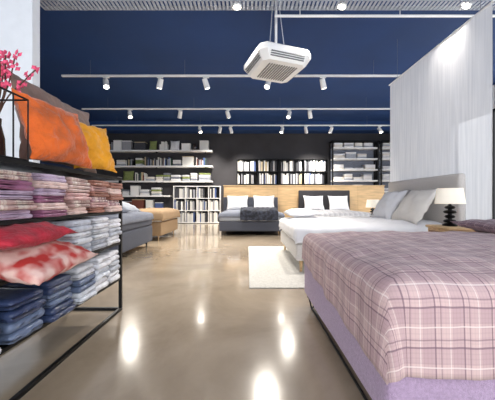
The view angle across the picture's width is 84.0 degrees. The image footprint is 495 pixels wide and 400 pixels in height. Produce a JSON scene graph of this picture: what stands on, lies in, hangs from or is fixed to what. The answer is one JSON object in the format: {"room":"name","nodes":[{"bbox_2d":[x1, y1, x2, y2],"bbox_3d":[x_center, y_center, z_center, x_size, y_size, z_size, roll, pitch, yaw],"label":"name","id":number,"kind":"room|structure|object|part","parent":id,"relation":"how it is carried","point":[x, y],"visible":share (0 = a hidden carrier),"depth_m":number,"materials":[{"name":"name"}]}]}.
{"room":"store","nodes":[
{"label":"store","id":0,"kind":"room"},
{"bbox_2d":[0,0,39,162],"bbox_3d":[-3.610,-1.135,3.410,1.980,4.270,0.120,0,0,0],"label":"wall column","id":1,"kind":"structure","parent":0,"point":[19,19],"depth_m":3.35,"materials":[{"name":"white paint"}]},
{"bbox_2d":[40,161,82,170],"bbox_3d":[-7.100,-1.135,5.000,0.200,4.270,14.000,0,0,0],"label":"wall","id":2,"kind":"structure","parent":0,"point":[41,162],"depth_m":10.24,"materials":[{"name":"blue paint"}]},
{"bbox_2d":[0,223,371,399],"bbox_3d":[0.000,1.100,5.100,14.400,0.200,14.200,0,0,0],"label":"floor","id":3,"kind":"structure","parent":0,"point":[190,324],"depth_m":1.97,"materials":[{"name":"concrete"}]},
{"bbox_2d":[0,156,123,399],"bbox_3d":[-1.274,0.399,1.725,0.716,1.202,1.574,0,0,0],"label":"display rack","id":4,"kind":"object","parent":3,"relation":"on","point":[54,256],"visible":1,"depth_m":1.55,"materials":[{"name":"black metal"}]},
{"bbox_2d":[0,86,28,160],"bbox_3d":[-1.387,-0.404,1.230,0.455,0.402,0.470,0,0,0],"label":"metal frame","id":5,"kind":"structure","parent":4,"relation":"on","point":[2,88],"depth_m":1.40,"materials":[{"name":"black metal"}]},
{"bbox_2d":[0,49,39,155],"bbox_3d":[-1.461,-0.564,1.704,0.188,0.728,0.281,0,0,42],"label":"vase","id":6,"kind":"object","parent":4,"relation":"on","point":[4,71],"visible":0.95,"depth_m":1.69,"materials":[{"name":"grey"}]},
{"bbox_2d":[0,221,78,249],"bbox_3d":[-1.200,0.170,1.380,0.459,0.132,0.418,0,0,0],"label":"cushion","id":7,"kind":"object","parent":4,"relation":"on","point":[14,235],"depth_m":1.35,"materials":[{"name":"fabric"}]},
{"bbox_2d":[0,240,99,285],"bbox_3d":[-1.161,0.298,1.460,0.489,0.228,0.498,0,0,0],"label":"patterned cushion","id":8,"kind":"object","parent":4,"relation":"on","point":[30,262],"depth_m":1.33,"materials":[{"name":"red fabric"}]},
{"bbox_2d":[11,88,91,168],"bbox_3d":[-1.242,-0.431,1.790,0.239,0.406,0.496,0,0,0],"label":"cushion","id":9,"kind":"object","parent":4,"relation":"on","point":[56,134],"visible":0.97,"depth_m":1.67,"materials":[{"name":"fabric"}]},
{"bbox_2d":[11,73,96,172],"bbox_3d":[-1.505,-0.545,2.200,0.198,0.639,0.783,0,0,3],"label":"cushion","id":10,"kind":"object","parent":4,"relation":"on","point":[32,90],"visible":0.27,"depth_m":1.98,"materials":[{"name":"fabric"}]},
{"bbox_2d":[74,122,116,172],"bbox_3d":[-1.266,-0.435,2.239,0.200,0.406,0.406,0,0,21],"label":"cushion","id":11,"kind":"object","parent":4,"relation":"on","point":[99,154],"visible":0.57,"depth_m":2.23,"materials":[{"name":"fabric"}]},
{"bbox_2d":[90,201,153,254],"bbox_3d":[-3.108,0.375,5.150,2.221,1.250,1.702,0,0,0],"label":"bed","id":12,"kind":"object","parent":3,"relation":"on","point":[136,224],"visible":0.25,"depth_m":5.03,"materials":[{"name":"grey fabric"}]},
{"bbox_2d":[90,211,153,224],"bbox_3d":[-3.002,0.311,5.151,2.000,0.215,1.698,0,0,0],"label":"duvet","id":13,"kind":"object","parent":12,"relation":"on","point":[128,217],"depth_m":4.96,"materials":[{"name":"grey fabric"}]},
{"bbox_3d":[-3.075,0.419,5.150,2.050,0.238,1.600,0,0,0],"label":"mattress","id":14,"kind":"part","parent":12,"relation":"part of","materials":[{"name":"grey fabric"}]},
{"bbox_2d":[139,208,179,240],"bbox_3d":[-3.144,0.375,7.502,2.232,1.250,1.747,0,0,0],"label":"bed","id":15,"kind":"object","parent":3,"relation":"on","point":[165,220],"visible":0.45,"depth_m":6.94,"materials":[{"name":"fabric"}]},
{"bbox_2d":[139,208,179,221],"bbox_3d":[-2.441,0.374,7.502,0.826,0.312,1.747,0,0,0],"label":"throw blanket","id":16,"kind":"object","parent":15,"relation":"on","point":[159,214],"depth_m":7.00,"materials":[{"name":"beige fabric"}]},
{"bbox_2d":[173,186,220,222],"bbox_3d":[-2.150,0.190,11.820,2.000,1.580,0.300,0,0,0],"label":"bookcase","id":17,"kind":"object","parent":3,"relation":"on","point":[201,205],"visible":0.94,"depth_m":11.70,"materials":[{"name":"white wood"}]},
{"bbox_2d":[218,195,284,234],"bbox_3d":[0.110,0.422,8.681,1.920,1.157,2.157,0,0,0],"label":"bed","id":18,"kind":"object","parent":3,"relation":"on","point":[240,213],"visible":0.98,"depth_m":7.70,"materials":[{"name":"fabric"}]},
{"bbox_2d":[227,196,247,209],"bbox_3d":[-0.345,0.098,9.430,0.746,0.504,0.282,0,0,0],"label":"pillow","id":19,"kind":"object","parent":18,"relation":"on","point":[234,202],"depth_m":9.36,"materials":[{"name":"white fabric"}]},
{"bbox_3d":[0.110,0.425,9.707,1.920,1.050,0.105,0,0,0],"label":"headboard","id":20,"kind":"part","parent":18,"relation":"part of","materials":[{"name":"grey fabric"}]},
{"bbox_3d":[0.110,0.499,8.675,1.820,0.198,1.950,0,0,0],"label":"mattress","id":21,"kind":"part","parent":18,"relation":"part of","materials":[{"name":"grey fabric"}]},
{"bbox_2d":[218,210,284,218],"bbox_3d":[0.110,0.435,8.606,1.915,0.227,1.892,0,0,0],"label":"duvet","id":22,"kind":"object","parent":18,"relation":"on","point":[228,214],"depth_m":7.64,"materials":[{"name":"grey fabric"}]},
{"bbox_2d":[240,207,277,220],"bbox_3d":[0.328,0.396,8.306,1.072,0.368,1.405,0,0,0],"label":"throw blanket","id":23,"kind":"object","parent":18,"relation":"on","point":[246,213],"depth_m":7.63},
{"bbox_2d":[253,195,274,207],"bbox_3d":[0.565,0.099,9.425,0.746,0.511,0.280,0,0,0],"label":"pillow","id":24,"kind":"object","parent":18,"relation":"on","point":[259,201],"depth_m":9.37,"materials":[{"name":"white fabric"}]},
{"bbox_2d":[237,159,278,184],"bbox_3d":[0.448,-0.400,11.820,1.813,2.700,0.300,0,0,0],"label":"bookcase","id":25,"kind":"object","parent":3,"relation":"on","point":[262,167],"visible":0.4,"depth_m":11.70,"materials":[{"name":"wood"}]},
{"bbox_2d":[248,246,304,287],"bbox_3d":[1.360,0.993,4.475,2.680,0.013,2.750,0,0,0],"label":"area rug","id":26,"kind":"object","parent":3,"relation":"on","point":[269,266],"visible":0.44,"depth_m":3.90,"materials":[{"name":"fabric"}]},
{"bbox_2d":[279,173,465,271],"bbox_3d":[1.773,0.311,4.610,2.320,1.346,1.888,0,0,0],"label":"bed","id":27,"kind":"object","parent":26,"relation":"on","point":[407,205],"visible":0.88,"depth_m":4.02,"materials":[{"name":"beige fabric"}]},
{"bbox_2d":[284,208,320,216],"bbox_3d":[1.000,0.244,5.150,0.600,0.178,0.550,0,0,0],"label":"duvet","id":28,"kind":"object","parent":27,"relation":"on","point":[297,212],"depth_m":4.93,"materials":[{"name":"white fabric"}]},
{"bbox_2d":[279,216,441,243],"bbox_3d":[1.668,0.448,4.610,2.106,0.300,1.888,0,0,0],"label":"duvet","id":29,"kind":"object","parent":27,"relation":"on","point":[294,228],"depth_m":3.86,"materials":[{"name":"fabric"}]},
{"bbox_2d":[371,190,407,218],"bbox_3d":[2.518,0.091,4.950,0.353,0.504,0.700,0,0,0],"label":"pillow","id":30,"kind":"object","parent":27,"relation":"on","point":[385,207],"depth_m":4.78,"materials":[{"name":"white fabric"}]},
{"bbox_2d":[392,188,437,224],"bbox_3d":[2.501,0.087,4.150,0.347,0.513,0.700,0,0,0],"label":"pillow","id":31,"kind":"object","parent":27,"relation":"on","point":[412,208],"depth_m":3.97,"materials":[{"name":"beige fabric"}]},
{"bbox_3d":[2.878,0.270,4.609,0.110,1.264,1.883,0,0,0],"label":"headboard","id":32,"kind":"part","parent":27,"relation":"part of","materials":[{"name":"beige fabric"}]},
{"bbox_2d":[425,224,476,231],"bbox_3d":[2.397,0.642,3.180,0.445,0.684,0.400,0,0,0],"label":"nightstand","id":33,"kind":"object","parent":26,"relation":"on","point":[431,227],"visible":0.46,"depth_m":3.11,"materials":[{"name":"brown wood"}]},
{"bbox_2d":[434,188,465,225],"bbox_3d":[2.340,0.082,3.180,0.298,0.432,0.298,0,0,0],"label":"table lamp","id":34,"kind":"object","parent":33,"relation":"on","point":[449,196],"visible":0.98,"depth_m":3.11,"materials":[{"name":"white fabric"}]},
{"bbox_3d":[2.340,-0.045,3.180,0.298,0.178,0.298,0,0,0],"label":"lamp shade","id":35,"kind":"part","parent":34,"relation":"part of","materials":[{"name":"beige fabric"}]},
{"bbox_2d":[223,185,384,217],"bbox_3d":[2.025,0.235,9.900,5.790,1.530,0.140,0,0,0],"label":"wall","id":36,"kind":"structure","parent":3,"relation":"on","point":[287,195],"depth_m":9.85,"materials":[{"name":"brown wood"}]},
{"bbox_2d":[280,159,327,184],"bbox_3d":[2.410,-0.400,11.820,2.031,2.700,0.300,0,0,0],"label":"bookcase","id":37,"kind":"object","parent":3,"relation":"on","point":[310,167],"visible":0.36,"depth_m":11.70,"materials":[{"name":"wood"}]},
{"bbox_2d":[298,190,370,216],"bbox_3d":[2.700,0.330,8.660,1.800,1.340,2.199,0,0,0],"label":"bed","id":38,"kind":"object","parent":3,"relation":"on","point":[330,203],"visible":0.62,"depth_m":9.39,"materials":[{"name":"grey fabric"}]},
{"bbox_2d":[303,196,324,209],"bbox_3d":[2.275,0.100,9.427,0.697,0.508,0.280,0,0,0],"label":"pillow","id":39,"kind":"object","parent":38,"relation":"on","point":[311,202],"depth_m":9.36,"materials":[{"name":"white fabric"}]},
{"bbox_3d":[2.700,0.305,9.707,1.800,1.290,0.105,0,0,0],"label":"headboard","id":40,"kind":"part","parent":38,"relation":"part of","materials":[{"name":"black fabric"}]},
{"bbox_2d":[328,196,349,209],"bbox_3d":[3.125,0.101,9.429,0.697,0.501,0.287,0,0,0],"label":"pillow","id":41,"kind":"object","parent":38,"relation":"on","point":[336,202],"depth_m":9.35,"materials":[{"name":"white fabric"}]},
{"bbox_2d":[314,210,370,216],"bbox_3d":[2.700,0.437,8.556,1.791,0.223,1.990,0,0,0],"label":"duvet","id":42,"kind":"object","parent":38,"relation":"on","point":[326,213],"depth_m":7.61,"materials":[{"name":"grey fabric"}]},
{"bbox_2d":[329,140,378,184],"bbox_3d":[4.538,-0.750,11.760,1.964,3.500,0.420,0,0,0],"label":"shelving","id":43,"kind":"object","parent":3,"relation":"on","point":[351,162],"visible":0.57,"depth_m":11.61,"materials":[{"name":"black metal"}]},
{"bbox_2d":[376,140,389,193],"bbox_3d":[6.131,-0.750,11.760,1.047,3.500,0.420,0,0,0],"label":"shelving","id":44,"kind":"object","parent":3,"relation":"on","point":[384,146],"visible":0.28,"depth_m":11.60,"materials":[{"name":"black metal"}]},
{"bbox_2d":[302,219,494,399],"bbox_3d":[1.653,0.402,1.855,2.314,1.204,1.675,0,0,0],"label":"bed","id":45,"kind":"object","parent":3,"relation":"on","point":[412,314],"visible":1,"depth_m":1.11,"materials":[{"name":"fabric"}]},
{"bbox_2d":[450,219,494,232],"bbox_3d":[2.140,0.238,2.260,0.479,0.164,0.660,0,0,0],"label":"pillow","id":46,"kind":"object","parent":45,"relation":"on","point":[481,226],"depth_m":2.32,"materials":[{"name":"fabric"}]},
{"bbox_3d":[2.648,0.710,6.100,0.445,0.581,0.400,0,0,0],"label":"nightstand","id":47,"kind":"object","parent":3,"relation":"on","visible":0},
{"bbox_2d":[366,200,378,216],"bbox_3d":[2.780,0.205,6.100,0.294,0.428,0.294,0,0,0],"label":"table lamp","id":48,"kind":"object","parent":47,"relation":"on","point":[371,204],"visible":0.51,"depth_m":6.01,"materials":[{"name":"beige fabric"}]},
{"bbox_3d":[2.780,0.079,6.100,0.294,0.176,0.294,0,0,0],"label":"lamp shade","id":49,"kind":"part","parent":48,"relation":"part of","materials":[{"name":"beige fabric"}]},
{"bbox_2d":[96,134,389,220],"bbox_3d":[0.000,-1.135,12.100,14.400,4.270,0.200,0,0,0],"label":"wall","id":50,"kind":"structure","parent":0,"point":[226,148],"depth_m":12.00,"materials":[{"name":"grey paint"}]},
{"bbox_2d":[124,199,163,208],"bbox_3d":[-4.800,0.240,11.818,3.000,0.539,0.355,0,0,0],"label":"wall shelf","id":51,"kind":"object","parent":50,"relation":"attached to","point":[138,203],"visible":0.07,"depth_m":11.70,"materials":[{"name":"white"}]},
{"bbox_2d":[122,186,171,197],"bbox_3d":[-4.800,-0.352,11.818,3.000,0.523,0.355,0,0,0],"label":"wall shelf","id":52,"kind":"object","parent":50,"relation":"attached to","point":[135,191],"visible":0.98,"depth_m":11.68,"materials":[{"name":"white wood"}]},
{"bbox_2d":[108,171,212,183],"bbox_3d":[-3.900,-0.983,11.818,4.800,0.546,0.355,0,0,0],"label":"wall shelf","id":53,"kind":"object","parent":50,"relation":"attached to","point":[143,177],"visible":0.92,"depth_m":11.68,"materials":[{"name":"white wood"}]},
{"bbox_2d":[109,140,212,153],"bbox_3d":[-3.900,-2.283,11.818,4.800,0.546,0.355,0,0,0],"label":"wall shelf","id":54,"kind":"object","parent":50,"relation":"attached to","point":[117,146],"visible":0.93,"depth_m":11.70,"materials":[{"name":"white wood"}]},
{"bbox_2d":[114,156,212,168],"bbox_3d":[-3.900,-1.605,11.818,4.800,0.510,0.355,0,0,0],"label":"wall shelf","id":55,"kind":"object","parent":50,"relation":"attached to","point":[187,161],"visible":0.98,"depth_m":11.72,"materials":[{"name":"white wood"}]},
{"bbox_2d":[89,121,389,133],"bbox_3d":[0.000,-3.085,11.700,14.000,0.370,0.600,0,0,0],"label":"trim","id":56,"kind":"structure","parent":50,"relation":"attached to","point":[110,129],"depth_m":11.40,"materials":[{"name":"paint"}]},
{"bbox_2d":[40,1,494,120],"bbox_3d":[0.000,-3.370,5.100,14.400,0.200,14.200,0,0,0],"label":"ceiling","id":57,"kind":"structure","parent":0,"point":[72,42],"depth_m":6.14,"materials":[{"name":"blue paint"}]},
{"bbox_2d":[61,75,399,88],"bbox_3d":[-0.362,-2.930,6.426,7.950,0.679,0.205,0,0,0],"label":"track light","id":58,"kind":"object","parent":57,"relation":"hanging from","point":[105,80],"visible":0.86,"depth_m":6.41,"materials":[{"name":"white paint"}]},
{"bbox_3d":[-0.362,-3.076,6.430,7.950,0.388,0.044,0,0,0],"label":"track rail","id":59,"kind":"part","parent":58,"relation":"part of","materials":[{"name":"white metal"}]},
{"bbox_2d":[82,108,389,118],"bbox_3d":[-0.335,-2.930,8.761,9.875,0.679,0.215,0,0,0],"label":"track light","id":60,"kind":"object","parent":57,"relation":"hanging from","point":[130,116],"visible":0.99,"depth_m":8.74,"materials":[{"name":"white paint"}]},
{"bbox_3d":[-0.335,-3.076,8.760,9.875,0.388,0.044,0,0,0],"label":"track rail","id":61,"kind":"part","parent":60,"relation":"part of","materials":[{"name":"white metal"}]},
{"bbox_2d":[92,125,389,132],"bbox_3d":[-0.214,-2.930,10.698,11.673,0.679,0.209,0,0,0],"label":"track light","id":62,"kind":"object","parent":57,"relation":"hanging from","point":[380,130],"visible":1,"depth_m":10.68,"materials":[{"name":"white paint"}]},
{"bbox_3d":[-0.214,-3.076,10.700,11.673,0.388,0.044,0,0,0],"label":"track rail","id":63,"kind":"part","parent":62,"relation":"part of","materials":[{"name":"white metal"}]},
{"bbox_2d":[40,0,494,16],"bbox_3d":[0.908,-3.057,4.145,7.957,0.425,0.350,0,0,0],"label":"cable tray","id":64,"kind":"object","parent":57,"relation":"attached to","point":[235,4],"visible":0.98,"depth_m":4.08,"materials":[{"name":"grey metal"}]},
{"bbox_2d":[244,1,310,82],"bbox_3d":[0.466,-2.675,4.500,1.057,1.192,1.057,0,0,0],"label":"air conditioner","id":65,"kind":"object","parent":57,"relation":"hanging from","point":[276,62],"depth_m":4.25,"materials":[{"name":"white plastic"}]},
{"bbox_2d":[389,0,494,219],"bbox_3d":[3.050,-1.195,4.660,0.028,4.150,2.520,0,0,0],"label":"curtain","id":66,"kind":"object","parent":57,"relation":"hanging from","point":[441,107],"visible":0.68,"depth_m":4.07,"materials":[{"name":"white fabric"}]},
{"bbox_3d":[3.050,-2.863,4.660,0.028,0.813,2.520,0,0,0],"label":"curtain rod","id":67,"kind":"part","parent":66,"relation":"part of","materials":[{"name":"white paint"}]},
{"bbox_2d":[493,85,494,108],"bbox_3d":[7.100,-1.135,5.000,0.200,4.270,14.000,0,0,0],"label":"wall","id":68,"kind":"structure","parent":0,"point":[493,85],"depth_m":7.82,"materials":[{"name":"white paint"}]},
{"bbox_2d":[492,109,494,218],"bbox_3d":[7.060,-0.925,3.750,0.080,3.350,11.500,0,0,0],"label":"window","id":69,"kind":"structure","parent":68,"relation":"in","point":[493,133],"depth_m":7.85,"materials":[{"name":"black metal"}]}
]}

